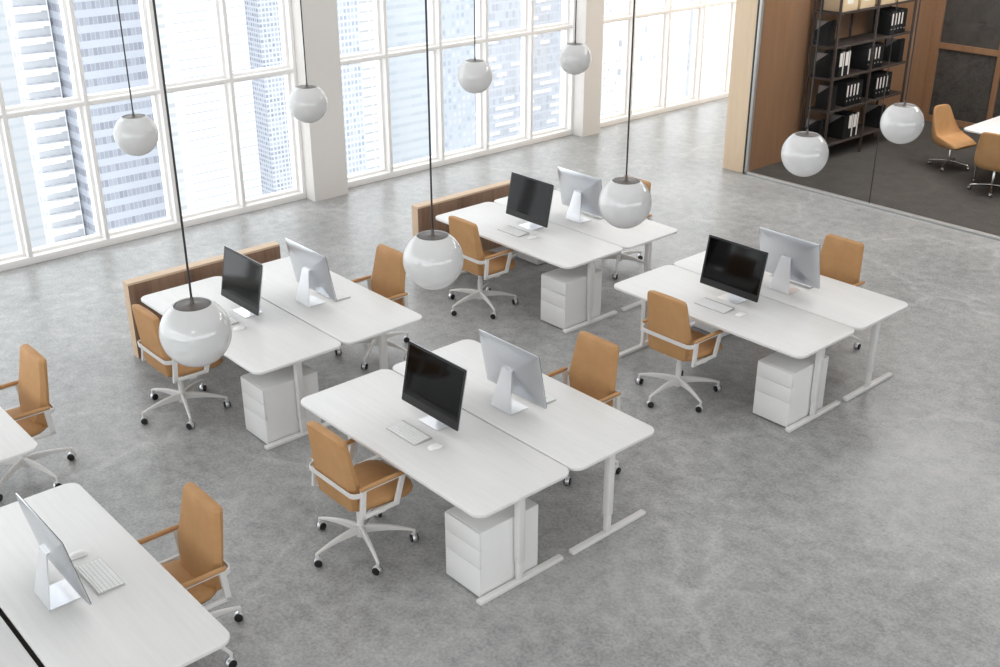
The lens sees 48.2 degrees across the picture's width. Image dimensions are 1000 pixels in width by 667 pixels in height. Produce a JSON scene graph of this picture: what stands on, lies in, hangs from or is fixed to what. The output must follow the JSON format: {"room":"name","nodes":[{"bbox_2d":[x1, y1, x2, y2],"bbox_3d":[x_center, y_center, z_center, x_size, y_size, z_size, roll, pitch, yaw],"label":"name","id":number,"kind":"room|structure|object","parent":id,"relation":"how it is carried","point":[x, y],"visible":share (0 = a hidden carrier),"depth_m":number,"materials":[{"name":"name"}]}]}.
{"room":"open-plan office","nodes":[
{"label":"open-plan office","id":0,"kind":"room"},
{"bbox_2d":[0,0,305,271],"bbox_3d":[-8.426,-2.166,9.599,15.272,5.300,0.210,-20,31,-37],"label":"window","id":1,"kind":"structure","parent":0,"point":[26,255],"depth_m":13.54,"materials":[{"name":"white paint"}]},
{"bbox_2d":[291,0,347,201],"bbox_3d":[-2.478,-4.346,14.331,0.542,5.300,0.535,-20,31,-37],"label":"wall column","id":2,"kind":"structure","parent":0,"point":[323,140],"depth_m":14.71,"materials":[{"name":"white paint"}]},
{"bbox_2d":[340,0,575,187],"bbox_3d":[-0.598,-5.073,15.912,4.581,5.300,0.210,-20,31,-37],"label":"window","id":3,"kind":"structure","parent":0,"point":[387,170],"depth_m":16.50,"materials":[{"name":"white paint"}]},
{"bbox_2d":[0,97,999,666],"bbox_3d":[3.060,1.661,7.837,28.800,0.250,20.450,-20,31,-37],"label":"floor","id":4,"kind":"structure","parent":0,"point":[866,533],"depth_m":9.00,"materials":[{"name":"concrete"}]},
{"bbox_2d":[0,407,37,462],"bbox_3d":[-4.177,0.908,8.335,0.833,0.740,2.095,-20,31,-37],"label":"desk","id":5,"kind":"object","parent":4,"relation":"on","point":[15,442],"visible":0.8,"depth_m":7.79,"materials":[{"name":"white wood"}]},
{"bbox_2d":[0,608,44,666],"bbox_3d":[-2.971,1.942,6.067,1.053,0.740,2.095,-20,31,-37],"label":"desk","id":6,"kind":"object","parent":4,"relation":"on","point":[15,651],"visible":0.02,"depth_m":5.86,"materials":[{"name":"white wood"}]},
{"bbox_2d":[0,344,75,500],"bbox_3d":[-3.696,0.649,8.575,0.746,1.008,0.765,-20,31,-37],"label":"office chair","id":7,"kind":"object","parent":4,"relation":"on","point":[33,414],"visible":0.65,"depth_m":8.51,"materials":[{"name":"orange leather"}]},
{"bbox_2d":[0,483,229,666],"bbox_3d":[-2.403,1.735,6.516,0.833,0.740,2.095,-20,31,-37],"label":"desk","id":8,"kind":"object","parent":4,"relation":"on","point":[150,620],"visible":0.78,"depth_m":6.16,"materials":[{"name":"white wood"}]},
{"bbox_2d":[15,493,90,610],"bbox_3d":[-2.469,1.220,6.117,0.176,0.529,0.644,-20,31,-37],"label":"desktop computer","id":9,"kind":"object","parent":8,"relation":"on","point":[56,595],"visible":1,"depth_m":6.08,"materials":[{"name":"metal"}]},
{"bbox_2d":[69,550,87,559],"bbox_3d":[-2.481,1.296,6.555,0.112,0.026,0.060,-16,29,-30],"label":"computer mouse","id":10,"kind":"object","parent":8,"relation":"on","point":[77,554],"visible":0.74,"depth_m":6.54,"materials":[{"name":"plastic"}]},
{"bbox_2d":[75,558,124,594],"bbox_3d":[-2.287,1.382,6.377,0.156,0.017,0.330,-20,31,-37],"label":"keyboard","id":11,"kind":"object","parent":8,"relation":"on","point":[102,579],"visible":1,"depth_m":6.37,"materials":[{"name":"white plastic"}]},
{"bbox_2d":[132,304,230,429],"bbox_3d":[-2.780,0.212,9.526,0.746,1.008,0.765,-20,31,-37],"label":"office chair","id":12,"kind":"object","parent":4,"relation":"on","point":[147,322],"visible":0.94,"depth_m":9.40,"materials":[{"name":"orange leather"}]},
{"bbox_2d":[137,482,243,666],"bbox_3d":[-1.924,1.476,6.757,0.746,1.008,0.765,-20,31,-37],"label":"office chair","id":13,"kind":"object","parent":4,"relation":"on","point":[199,565],"visible":0.42,"depth_m":6.69,"materials":[{"name":"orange leather"}]},
{"bbox_2d":[225,657,235,666],"bbox_3d":[-1.629,1.988,6.758,0.031,0.073,0.062,22,33,39],"label":"caster","id":14,"kind":"object","parent":13,"relation":"attached to","point":[230,661],"depth_m":6.74,"materials":[{"name":"metal"}]},
{"bbox_2d":[122,241,280,357],"bbox_3d":[-2.886,-0.354,11.057,1.630,0.765,0.112,-20,31,-37],"label":"divider","id":15,"kind":"object","parent":4,"relation":"on","point":[135,288],"visible":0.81,"depth_m":10.69,"materials":[{"name":"brown wood"}]},
{"bbox_2d":[141,276,340,449],"bbox_3d":[-2.287,0.215,9.840,0.833,0.740,2.095,-20,31,-37],"label":"desk","id":16,"kind":"object","parent":4,"relation":"on","point":[275,339],"visible":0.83,"depth_m":9.33,"materials":[{"name":"white wood"}]},
{"bbox_2d":[221,246,262,317],"bbox_3d":[-2.225,-0.431,9.727,0.176,0.529,0.644,-20,31,-37],"label":"desktop computer","id":17,"kind":"object","parent":16,"relation":"on","point":[241,275],"visible":1,"depth_m":9.69,"materials":[{"name":"metal"}]},
{"bbox_2d":[240,363,320,443],"bbox_3d":[-1.828,0.566,9.339,0.520,0.515,0.355,-20,31,-37],"label":"drawer unit","id":18,"kind":"object","parent":4,"relation":"on","point":[269,399],"visible":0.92,"depth_m":9.17,"materials":[{"name":"white paint"}]},
{"bbox_2d":[261,256,421,369],"bbox_3d":[-1.650,-0.017,10.343,0.833,0.740,2.095,-20,31,-37],"label":"desk","id":19,"kind":"object","parent":4,"relation":"on","point":[366,314],"visible":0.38,"depth_m":9.88,"materials":[{"name":"white laminate"}]},
{"bbox_2d":[285,238,336,306],"bbox_3d":[-1.704,-0.527,9.933,0.176,0.529,0.644,-20,31,-37],"label":"desktop computer","id":20,"kind":"object","parent":19,"relation":"on","point":[310,267],"visible":1,"depth_m":9.89,"materials":[{"name":"metal"}]},
{"bbox_2d":[334,289,349,301],"bbox_3d":[-1.522,-0.365,10.193,0.156,0.017,0.330,-20,31,-37],"label":"keyboard","id":21,"kind":"object","parent":19,"relation":"on","point":[340,296],"visible":0.38,"depth_m":10.13,"materials":[{"name":"white plastic"}]},
{"bbox_2d":[307,421,418,575],"bbox_3d":[-1.001,1.046,7.693,0.746,1.008,0.765,-20,31,-37],"label":"office chair","id":22,"kind":"object","parent":4,"relation":"on","point":[369,485],"visible":0.98,"depth_m":7.57,"materials":[{"name":"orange leather"}]},
{"bbox_2d":[335,244,409,369],"bbox_3d":[-1.169,-0.281,10.596,0.746,1.008,0.765,-20,31,-37],"label":"office chair","id":23,"kind":"object","parent":4,"relation":"on","point":[387,280],"visible":0.52,"depth_m":10.55,"materials":[{"name":"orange leather"}]},
{"bbox_2d":[301,369,568,605],"bbox_3d":[-0.513,1.040,8.025,0.833,0.740,2.095,-20,31,-37],"label":"desk","id":24,"kind":"object","parent":4,"relation":"on","point":[479,468],"visible":0.85,"depth_m":7.62,"materials":[{"name":"white wood"}]},
{"bbox_2d":[386,420,431,445],"bbox_3d":[-0.642,0.698,7.864,0.156,0.017,0.330,-20,31,-37],"label":"keyboard","id":25,"kind":"object","parent":24,"relation":"on","point":[403,429],"visible":1,"depth_m":7.85,"materials":[{"name":"white plastic"}]},
{"bbox_2d":[402,341,466,430],"bbox_3d":[-0.451,0.394,7.912,0.176,0.529,0.644,-20,31,-37],"label":"desktop computer","id":26,"kind":"object","parent":24,"relation":"on","point":[433,384],"visible":1,"depth_m":7.87,"materials":[{"name":"metal"}]},
{"bbox_2d":[412,179,510,250],"bbox_3d":[-0.344,-1.298,13.108,1.630,0.765,0.112,-20,31,-37],"label":"divider","id":27,"kind":"object","parent":4,"relation":"on","point":[421,212],"visible":0.38,"depth_m":12.79,"materials":[{"name":"brown wood"}]},
{"bbox_2d":[448,216,517,318],"bbox_3d":[-0.229,-0.746,11.607,0.746,1.008,0.765,-20,31,-37],"label":"office chair","id":28,"kind":"object","parent":4,"relation":"on","point":[478,262],"visible":0.94,"depth_m":11.43,"materials":[{"name":"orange leather"}]},
{"bbox_2d":[445,498,537,596],"bbox_3d":[-0.055,1.391,7.525,0.520,0.515,0.355,-20,31,-37],"label":"drawer unit","id":29,"kind":"object","parent":4,"relation":"on","point":[479,551],"visible":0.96,"depth_m":7.36,"materials":[{"name":"white paint"}]},
{"bbox_2d":[393,339,653,554],"bbox_3d":[0.123,0.808,8.528,0.833,0.740,2.095,-20,31,-37],"label":"desk","id":30,"kind":"object","parent":4,"relation":"on","point":[577,430],"visible":0.73,"depth_m":8.02,"materials":[{"name":"white laminate"}]},
{"bbox_2d":[478,329,546,414],"bbox_3d":[0.070,0.299,8.118,0.176,0.529,0.644,-20,31,-37],"label":"desktop computer","id":31,"kind":"object","parent":30,"relation":"on","point":[514,369],"visible":1,"depth_m":8.08,"materials":[{"name":"metal"}]},
{"bbox_2d":[436,202,621,333],"bbox_3d":[0.268,-0.735,11.903,0.833,0.740,2.095,-20,31,-37],"label":"desk","id":32,"kind":"object","parent":4,"relation":"on","point":[557,245],"visible":0.87,"depth_m":11.49,"materials":[{"name":"white wood"}]},
{"bbox_2d":[497,225,528,236],"bbox_3d":[0.139,-1.077,11.742,0.156,0.017,0.330,-20,31,-37],"label":"keyboard","id":33,"kind":"object","parent":32,"relation":"on","point":[508,229],"visible":1,"depth_m":11.73,"materials":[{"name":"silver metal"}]},
{"bbox_2d":[506,172,553,230],"bbox_3d":[0.330,-1.381,11.790,0.176,0.529,0.644,-20,31,-37],"label":"desktop computer","id":34,"kind":"object","parent":32,"relation":"on","point":[529,199],"visible":1,"depth_m":11.76,"materials":[{"name":"metal"}]},
{"bbox_2d":[517,251,544,264],"bbox_3d":[0.513,-1.139,13.056,0.520,0.515,0.355,-20,31,-37],"label":"drawer unit","id":35,"kind":"object","parent":4,"relation":"on","point":[519,254],"visible":0.06,"depth_m":12.96,"materials":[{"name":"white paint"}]},
{"bbox_2d":[541,265,601,328],"bbox_3d":[0.727,-0.384,11.402,0.520,0.515,0.355,-20,31,-37],"label":"drawer unit","id":36,"kind":"object","parent":4,"relation":"on","point":[563,291],"visible":1,"depth_m":11.24,"materials":[{"name":"white paint"}]},
{"bbox_2d":[546,331,620,484],"bbox_3d":[0.620,0.551,8.766,0.746,1.008,0.765,-20,31,-37],"label":"office chair","id":37,"kind":"object","parent":4,"relation":"on","point":[592,372],"visible":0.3,"depth_m":8.70,"materials":[{"name":"beige leather"}]},
{"bbox_2d":[494,190,677,311],"bbox_3d":[0.905,-0.967,12.406,0.833,0.740,2.095,-20,31,-37],"label":"desk","id":38,"kind":"object","parent":4,"relation":"on","point":[648,231],"visible":0.35,"depth_m":11.79,"materials":[{"name":"white wood"}]},
{"bbox_2d":[557,166,602,222],"bbox_3d":[0.851,-1.477,11.995,0.176,0.529,0.644,-20,31,-37],"label":"desktop computer","id":39,"kind":"object","parent":38,"relation":"on","point":[580,192],"visible":0.84,"depth_m":11.97,"materials":[{"name":"metal"}]},
{"bbox_2d":[586,175,651,278],"bbox_3d":[1.389,-1.230,12.655,0.746,1.008,0.765,-20,31,-37],"label":"office chair","id":40,"kind":"object","parent":4,"relation":"on","point":[625,255],"visible":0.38,"depth_m":12.71,"materials":[{"name":"beige leather"}]},
{"bbox_2d":[636,290,723,412],"bbox_3d":[1.564,0.087,9.775,0.746,1.008,0.765,-20,31,-37],"label":"office chair","id":41,"kind":"object","parent":4,"relation":"on","point":[669,331],"visible":0.98,"depth_m":9.62,"materials":[{"name":"beige leather"}]},
{"bbox_2d":[695,320,729,336],"bbox_3d":[2.279,-0.311,11.234,0.520,0.515,0.355,-20,31,-37],"label":"drawer unit","id":42,"kind":"object","parent":4,"relation":"on","point":[708,328],"visible":0.06,"depth_m":11.18,"materials":[{"name":"white paint"}]},
{"bbox_2d":[614,265,853,432],"bbox_3d":[2.034,0.093,10.082,0.833,0.740,2.095,-20,31,-37],"label":"desk","id":43,"kind":"object","parent":4,"relation":"on","point":[785,329],"visible":0.89,"depth_m":9.66,"materials":[{"name":"white wood"}]},
{"bbox_2d":[694,297,734,313],"bbox_3d":[1.905,-0.249,9.920,0.156,0.017,0.330,-20,31,-37],"label":"keyboard","id":44,"kind":"object","parent":43,"relation":"on","point":[719,307],"visible":1,"depth_m":9.91,"materials":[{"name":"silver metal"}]},
{"bbox_2d":[700,234,768,304],"bbox_3d":[2.096,-0.553,9.968,0.176,0.529,0.644,-20,31,-37],"label":"desktop computer","id":45,"kind":"object","parent":43,"relation":"on","point":[737,269],"visible":1,"depth_m":9.93,"materials":[{"name":"metal"}]},
{"bbox_2d":[674,251,907,400],"bbox_3d":[2.670,-0.139,10.585,0.833,0.740,2.095,-20,31,-37],"label":"desk","id":46,"kind":"object","parent":4,"relation":"on","point":[858,308],"visible":0.63,"depth_m":10.02,"materials":[{"name":"white wood"}]},
{"bbox_2d":[759,227,819,294],"bbox_3d":[2.617,-0.648,10.174,0.176,0.529,0.644,-20,31,-37],"label":"desktop computer","id":47,"kind":"object","parent":46,"relation":"on","point":[793,258],"visible":0.84,"depth_m":10.14,"materials":[{"name":"metal"}]},
{"bbox_2d":[753,352,828,426],"bbox_3d":[2.492,0.444,9.581,0.520,0.515,0.355,-20,31,-37],"label":"drawer unit","id":48,"kind":"object","parent":4,"relation":"on","point":[783,387],"visible":0.95,"depth_m":9.42,"materials":[{"name":"white paint"}]},
{"bbox_2d":[820,234,864,348],"bbox_3d":[3.171,-0.399,10.827,0.746,1.008,0.765,-20,31,-37],"label":"office chair","id":49,"kind":"object","parent":4,"relation":"on","point":[841,258],"visible":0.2,"depth_m":10.75,"materials":[{"name":"beige leather"}]},
{"bbox_2d":[800,0,917,151],"bbox_3d":[5.453,-4.187,16.886,2.100,2.850,0.447,-20,31,-37],"label":"shelving unit","id":50,"kind":"object","parent":4,"relation":"on","point":[839,43],"visible":0.62,"depth_m":16.68,"materials":[{"name":"brown metal"}]},
{"bbox_2d":[803,118,824,136],"bbox_3d":[4.705,-3.051,16.756,0.115,0.355,0.270,-20,31,-37],"label":"magazine file","id":51,"kind":"object","parent":50,"relation":"on","point":[817,126],"visible":0.46,"depth_m":16.66,"materials":[{"name":"grey paper"}]},
{"bbox_2d":[814,52,833,77],"bbox_3d":[4.744,-3.934,16.319,0.115,0.355,0.270,-20,31,-37],"label":"magazine file","id":52,"kind":"object","parent":50,"relation":"on","point":[824,61],"visible":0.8,"depth_m":16.27,"materials":[{"name":"black plastic"}]},
{"bbox_2d":[813,20,836,45],"bbox_3d":[4.702,-4.361,16.157,0.115,0.355,0.270,-20,31,-37],"label":"magazine file","id":53,"kind":"object","parent":50,"relation":"on","point":[827,28],"visible":0.86,"depth_m":16.10,"materials":[{"name":"black plastic"}]},
{"bbox_2d":[815,84,837,109],"bbox_3d":[4.839,-3.516,16.558,0.115,0.355,0.270,-20,31,-37],"label":"magazine file","id":54,"kind":"object","parent":50,"relation":"on","point":[822,97],"visible":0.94,"depth_m":16.52,"materials":[{"name":"black plastic"}]},
{"bbox_2d":[824,50,844,77],"bbox_3d":[4.893,-3.961,16.378,0.125,0.352,0.272,-20,31,-37],"label":"ring binder","id":55,"kind":"object","parent":50,"relation":"on","point":[840,58],"visible":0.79,"depth_m":16.29,"materials":[{"name":"black plastic"}]},
{"bbox_2d":[827,114,848,139],"bbox_3d":[5.146,-3.159,16.990,0.115,0.355,0.270,-20,31,-37],"label":"magazine file","id":56,"kind":"object","parent":50,"relation":"on","point":[838,125],"visible":0.96,"depth_m":16.94,"materials":[{"name":"black plastic"}]},
{"bbox_2d":[829,80,849,106],"bbox_3d":[5.079,-3.602,16.744,0.086,0.355,0.302,-20,31,-37],"label":"ring binder","id":57,"kind":"object","parent":50,"relation":"on","point":[843,88],"visible":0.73,"depth_m":16.67,"materials":[{"name":"black plastic"}]},
{"bbox_2d":[823,0,857,11],"bbox_3d":[4.907,-4.817,16.041,0.393,0.320,0.328,-20,31,-37],"label":"storage box","id":58,"kind":"object","parent":50,"relation":"on","point":[830,5],"visible":0.98,"depth_m":15.96,"materials":[{"name":"beige cardboard"}]},
{"bbox_2d":[831,49,850,75],"bbox_3d":[5.005,-4.002,16.468,0.125,0.352,0.272,-20,31,-37],"label":"ring binder","id":59,"kind":"object","parent":50,"relation":"on","point":[847,53],"visible":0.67,"depth_m":16.37,"materials":[{"name":"white paper"}]},
{"bbox_2d":[834,111,853,137],"bbox_3d":[5.239,-3.192,17.065,0.125,0.352,0.272,-20,31,-37],"label":"case","id":60,"kind":"object","parent":50,"relation":"on","point":[851,116],"visible":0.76,"depth_m":16.98,"materials":[{"name":"black plastic"}]},
{"bbox_2d":[839,79,853,105],"bbox_3d":[5.146,-3.627,16.798,0.086,0.355,0.302,-20,31,-37],"label":"ring binder","id":61,"kind":"object","parent":50,"relation":"on","point":[851,82],"visible":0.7,"depth_m":16.70,"materials":[{"name":"black plastic"}]},
{"bbox_2d":[841,79,856,104],"bbox_3d":[5.213,-3.652,16.852,0.086,0.355,0.302,-20,31,-37],"label":"ring binder","id":62,"kind":"object","parent":50,"relation":"on","point":[854,81],"visible":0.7,"depth_m":16.74,"materials":[{"name":"black plastic"}]},
{"bbox_2d":[840,110,858,136],"bbox_3d":[5.340,-3.230,17.146,0.125,0.352,0.272,-20,31,-37],"label":"case","id":63,"kind":"object","parent":50,"relation":"on","point":[856,114],"visible":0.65,"depth_m":17.05,"materials":[{"name":"white paper"}]},
{"bbox_2d":[844,78,859,103],"bbox_3d":[5.280,-3.677,16.906,0.086,0.355,0.302,-20,31,-37],"label":"ring binder","id":64,"kind":"object","parent":50,"relation":"on","point":[858,81],"visible":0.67,"depth_m":16.80,"materials":[{"name":"black plastic"}]},
{"bbox_2d":[848,77,863,102],"bbox_3d":[5.347,-3.702,16.960,0.086,0.355,0.302,-20,31,-37],"label":"ring binder","id":65,"kind":"object","parent":50,"relation":"on","point":[861,80],"visible":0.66,"depth_m":16.86,"materials":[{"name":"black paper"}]},
{"bbox_2d":[849,44,871,70],"bbox_3d":[5.430,-4.169,16.828,0.086,0.355,0.302,-20,31,-37],"label":"ring binder","id":66,"kind":"object","parent":50,"relation":"on","point":[860,54],"visible":0.8,"depth_m":16.78,"materials":[{"name":"black plastic"}]},
{"bbox_2d":[857,0,874,8],"bbox_3d":[5.248,-4.943,16.315,0.393,0.320,0.328,-20,31,-37],"label":"storage box","id":67,"kind":"object","parent":50,"relation":"on","point":[862,4],"visible":0.54,"depth_m":16.21,"materials":[{"name":"beige cardboard"}]},
{"bbox_2d":[859,73,879,98],"bbox_3d":[5.685,-3.827,17.233,0.086,0.355,0.302,-20,31,-37],"label":"ring binder","id":68,"kind":"object","parent":50,"relation":"on","point":[874,79],"visible":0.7,"depth_m":17.17,"materials":[{"name":"black plastic"}]},
{"bbox_2d":[864,104,885,127],"bbox_3d":[5.908,-3.443,17.605,0.115,0.355,0.270,-20,31,-37],"label":"magazine file","id":69,"kind":"object","parent":50,"relation":"on","point":[873,115],"visible":0.7,"depth_m":17.57,"materials":[{"name":"black plastic"}]},
{"bbox_2d":[872,9,894,34],"bbox_3d":[5.825,-4.730,16.958,0.086,0.355,0.302,-20,31,-37],"label":"ring binder","id":70,"kind":"object","parent":50,"relation":"on","point":[886,17],"visible":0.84,"depth_m":16.91,"materials":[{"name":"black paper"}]},
{"bbox_2d":[884,8,901,33],"bbox_3d":[5.959,-4.780,17.066,0.086,0.355,0.302,-20,31,-37],"label":"ring binder","id":71,"kind":"object","parent":50,"relation":"on","point":[899,11],"visible":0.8,"depth_m":16.96,"materials":[{"name":"black plastic"}]},
{"bbox_2d":[883,38,904,62],"bbox_3d":[6.130,-4.422,17.376,0.115,0.355,0.270,-20,31,-37],"label":"magazine file","id":72,"kind":"object","parent":50,"relation":"on","point":[897,50],"visible":0.91,"depth_m":17.33,"materials":[{"name":"black plastic"}]},
{"bbox_2d":[927,104,976,171],"bbox_3d":[6.620,-2.861,16.351,0.574,0.876,0.594,-14,28,-28],"label":"chair","id":73,"kind":"object","parent":4,"relation":"on","point":[945,133],"visible":1,"depth_m":16.40,"materials":[{"name":"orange leather"}]},
{"bbox_2d":[964,116,999,181],"bbox_3d":[7.772,-2.293,15.255,1.250,0.750,2.600,-20,31,-37],"label":"meeting table","id":74,"kind":"object","parent":4,"relation":"on","point":[992,125],"visible":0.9,"depth_m":15.71,"materials":[{"name":"white paint"}]},
{"bbox_2d":[967,132,999,197],"bbox_3d":[6.772,-2.352,15.236,0.574,0.876,0.594,21,32,39],"label":"chair","id":75,"kind":"object","parent":4,"relation":"on","point":[987,154],"visible":1,"depth_m":15.04,"materials":[{"name":"orange leather"}]},
{"bbox_2d":[559,0,603,136],"bbox_3d":[1.305,-5.747,17.374,0.402,5.300,0.550,-20,31,-37],"label":"wall column","id":76,"kind":"structure","parent":0,"point":[590,13],"depth_m":17.87,"materials":[{"name":"white paint"}]},
{"bbox_2d":[600,0,735,127],"bbox_3d":[4.296,-6.891,19.858,7.703,5.300,0.210,-20,31,-37],"label":"window","id":77,"kind":"structure","parent":0,"point":[694,97],"depth_m":19.50,"materials":[{"name":"white paint"}]},
{"bbox_2d":[723,0,936,172],"bbox_3d":[5.317,-5.513,16.840,5.080,5.300,0.382,-20,31,-37],"label":"wall","id":78,"kind":"structure","parent":0,"point":[787,24],"depth_m":16.28,"materials":[{"name":"brown wood"}]},
{"bbox_2d":[743,0,999,240],"bbox_3d":[9.056,-2.184,9.538,0.075,5.300,16.585,-20,31,-37],"label":"trim","id":79,"kind":"structure","parent":78,"relation":"attached to","point":[760,10],"depth_m":15.39,"materials":[{"name":"silver metal"}]},
{"bbox_3d":[3.047,-3.386,5.529,28.800,0.250,20.450,-20,31,-37],"label":"ceiling","id":80,"kind":"structure","parent":0,"visible":0},
{"bbox_2d":[113,0,158,155],"bbox_3d":[-3.422,-3.280,9.845,0.406,3.503,0.406,-20,31,-37],"label":"pendant lamp","id":81,"kind":"object","parent":80,"relation":"hanging from","point":[135,134],"visible":1,"depth_m":10.34,"materials":[{"name":"white glass"}]},
{"bbox_2d":[152,0,231,366],"bbox_3d":[-1.750,-1.417,5.763,0.406,3.503,0.406,-20,31,-37],"label":"pendant lamp","id":82,"kind":"object","parent":80,"relation":"hanging from","point":[193,331],"visible":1,"depth_m":6.25,"materials":[{"name":"white glass"}]},
{"bbox_2d":[288,0,327,122],"bbox_3d":[-2.004,-3.808,10.992,0.406,3.503,0.406,-20,31,-37],"label":"pendant lamp","id":83,"kind":"object","parent":80,"relation":"hanging from","point":[308,103],"visible":1,"depth_m":11.49,"materials":[{"name":"white glass"}]},
{"bbox_2d":[403,0,463,289],"bbox_3d":[-0.450,-1.902,6.814,0.406,3.503,0.406,-20,31,-37],"label":"pendant lamp","id":84,"kind":"object","parent":80,"relation":"hanging from","point":[433,259],"visible":1,"depth_m":7.31,"materials":[{"name":"white glass"}]},
{"bbox_2d":[458,0,492,93],"bbox_3d":[-0.290,-4.384,12.243,0.406,3.503,0.406,-20,31,-37],"label":"pendant lamp","id":85,"kind":"object","parent":80,"relation":"hanging from","point":[475,76],"visible":1,"depth_m":12.74,"materials":[{"name":"white glass"}]},
{"bbox_2d":[558,0,590,74],"bbox_3d":[0.924,-4.823,13.194,0.406,3.503,0.406,-20,31,-37],"label":"pendant lamp","id":86,"kind":"object","parent":80,"relation":"hanging from","point":[574,57],"visible":1,"depth_m":13.70,"materials":[{"name":"white glass"}]},
{"bbox_2d":[599,0,651,228],"bbox_3d":[0.957,-2.416,7.932,0.406,3.503,0.406,-20,31,-37],"label":"pendant lamp","id":87,"kind":"object","parent":80,"relation":"hanging from","point":[625,202],"visible":1,"depth_m":8.43,"materials":[{"name":"white glass"}]},
{"bbox_2d":[781,0,828,176],"bbox_3d":[2.678,-2.991,9.178,0.406,3.503,0.406,-20,31,-37],"label":"pendant lamp","id":88,"kind":"object","parent":80,"relation":"hanging from","point":[803,153],"visible":1,"depth_m":9.67,"materials":[{"name":"white glass"}]},
{"bbox_2d":[880,0,923,143],"bbox_3d":[3.892,-3.449,10.173,0.406,3.503,0.406,-20,31,-37],"label":"pendant lamp","id":89,"kind":"object","parent":80,"relation":"hanging from","point":[900,123],"visible":1,"depth_m":10.68,"materials":[{"name":"white glass"}]},
{"bbox_3d":[12.789,-3.621,12.659,0.200,5.300,17.167,-20,31,-37],"label":"wall","id":90,"kind":"structure","parent":0,"visible":0},
{"bbox_2d":[920,0,999,127],"bbox_3d":[12.737,-3.551,12.507,0.100,5.300,16.585,-20,31,-37],"label":"panel frame","id":91,"kind":"object","parent":90,"relation":"attached to","point":[935,44],"visible":0.58,"depth_m":18.53,"materials":[{"name":"brown wood"}]},
{"bbox_2d":[929,0,999,123],"bbox_3d":[12.803,-3.508,12.473,0.064,5.060,16.423,-20,31,-37],"label":"wall panels","id":92,"kind":"object","parent":90,"relation":"attached to","point":[963,81],"visible":0.83,"depth_m":18.32,"materials":[{"name":"concrete"}]},
{"label":"outside","id":93,"kind":"structure","parent":0,"visible":0},
{"bbox_3d":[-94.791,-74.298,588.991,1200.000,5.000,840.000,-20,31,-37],"label":"ground","id":94,"kind":"structure","parent":93,"visible":0},
{"bbox_2d":[0,0,46,255],"bbox_3d":[-137.138,-52.285,256.151,58.300,232.000,5.000,-20,31,-37],"label":"office tower","id":95,"kind":"structure","parent":94,"relation":"on","point":[8,239],"depth_m":275.71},
{"bbox_2d":[2,0,84,244],"bbox_3d":[-88.481,-35.681,219.565,6.760,232.000,6.500,-20,31,-37],"label":"office tower","id":96,"kind":"structure","parent":94,"relation":"on","point":[28,23],"depth_m":215.25,"materials":[{"name":"white concrete"}]},
{"bbox_2d":[47,0,166,235],"bbox_3d":[-77.114,-37.873,224.293,16.280,232.000,5.000,-20,31,-37],"label":"office tower","id":97,"kind":"structure","parent":94,"relation":"on","point":[132,186],"depth_m":218.80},
{"bbox_2d":[46,0,187,235],"bbox_3d":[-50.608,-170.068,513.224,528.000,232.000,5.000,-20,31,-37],"label":"office tower","id":98,"kind":"structure","parent":94,"relation":"on","point":[159,5],"depth_m":459.93,"materials":[{"name":"white"}]},
{"bbox_2d":[162,0,261,211],"bbox_3d":[-72.732,-76.206,308.093,36.960,232.000,5.000,-20,31,-37],"label":"office tower","id":99,"kind":"structure","parent":94,"relation":"on","point":[189,24],"depth_m":304.96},
{"bbox_2d":[244,0,292,194],"bbox_3d":[-42.437,-38.517,225.504,11.880,232.000,5.000,-20,31,-37],"label":"office tower","id":100,"kind":"structure","parent":94,"relation":"on","point":[262,16],"depth_m":217.57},
{"bbox_2d":[337,0,366,174],"bbox_3d":[-33.306,-41.908,232.867,9.020,232.000,5.000,-20,31,-37],"label":"office tower","id":101,"kind":"structure","parent":94,"relation":"on","point":[347,10],"depth_m":228.63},
{"bbox_2d":[358,0,379,170],"bbox_3d":[-49.007,-97.252,353.982,20.680,232.000,5.000,-20,31,-37],"label":"office tower","id":102,"kind":"structure","parent":94,"relation":"on","point":[366,25],"depth_m":364.36,"materials":[{"name":"white"}]},
{"bbox_2d":[386,0,431,164],"bbox_3d":[-32.063,-103.545,367.647,19.360,232.000,5.000,-20,31,-37],"label":"office tower","id":103,"kind":"structure","parent":94,"relation":"on","point":[405,18],"depth_m":374.37,"materials":[{"name":"white glass"}]},
{"bbox_2d":[441,0,475,152],"bbox_3d":[-11.897,-86.564,330.399,17.160,232.000,5.000,-20,31,-37],"label":"office tower","id":104,"kind":"structure","parent":94,"relation":"on","point":[457,16],"depth_m":330.38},
{"bbox_2d":[475,0,561,144],"bbox_3d":[5.765,-56.419,264.377,26.400,232.000,5.000,-20,31,-37],"label":"office tower","id":105,"kind":"structure","parent":94,"relation":"on","point":[504,56],"depth_m":258.37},
{"bbox_2d":[600,0,619,116],"bbox_3d":[29.901,-77.618,310.598,8.140,232.000,5.000,-20,31,-37],"label":"office tower","id":106,"kind":"structure","parent":94,"relation":"on","point":[610,30],"depth_m":308.48,"materials":[{"name":"white"}]},
{"bbox_2d":[615,0,659,112],"bbox_3d":[33.962,-60.773,273.739,10.560,232.000,5.000,-20,31,-37],"label":"office tower","id":107,"kind":"structure","parent":94,"relation":"on","point":[647,28],"depth_m":268.60,"materials":[{"name":"white"}]},
{"bbox_2d":[666,0,691,100],"bbox_3d":[60.388,-107.293,375.318,22.000,232.000,5.000,-20,31,-37],"label":"office tower","id":108,"kind":"structure","parent":94,"relation":"on","point":[680,21],"depth_m":377.31,"materials":[{"name":"white"}]},
{"bbox_2d":[685,0,726,96],"bbox_3d":[63.791,-90.204,337.929,14.300,232.000,5.000,-20,31,-37],"label":"office tower","id":109,"kind":"structure","parent":94,"relation":"on","point":[715,17],"depth_m":336.65,"materials":[{"name":"white"}]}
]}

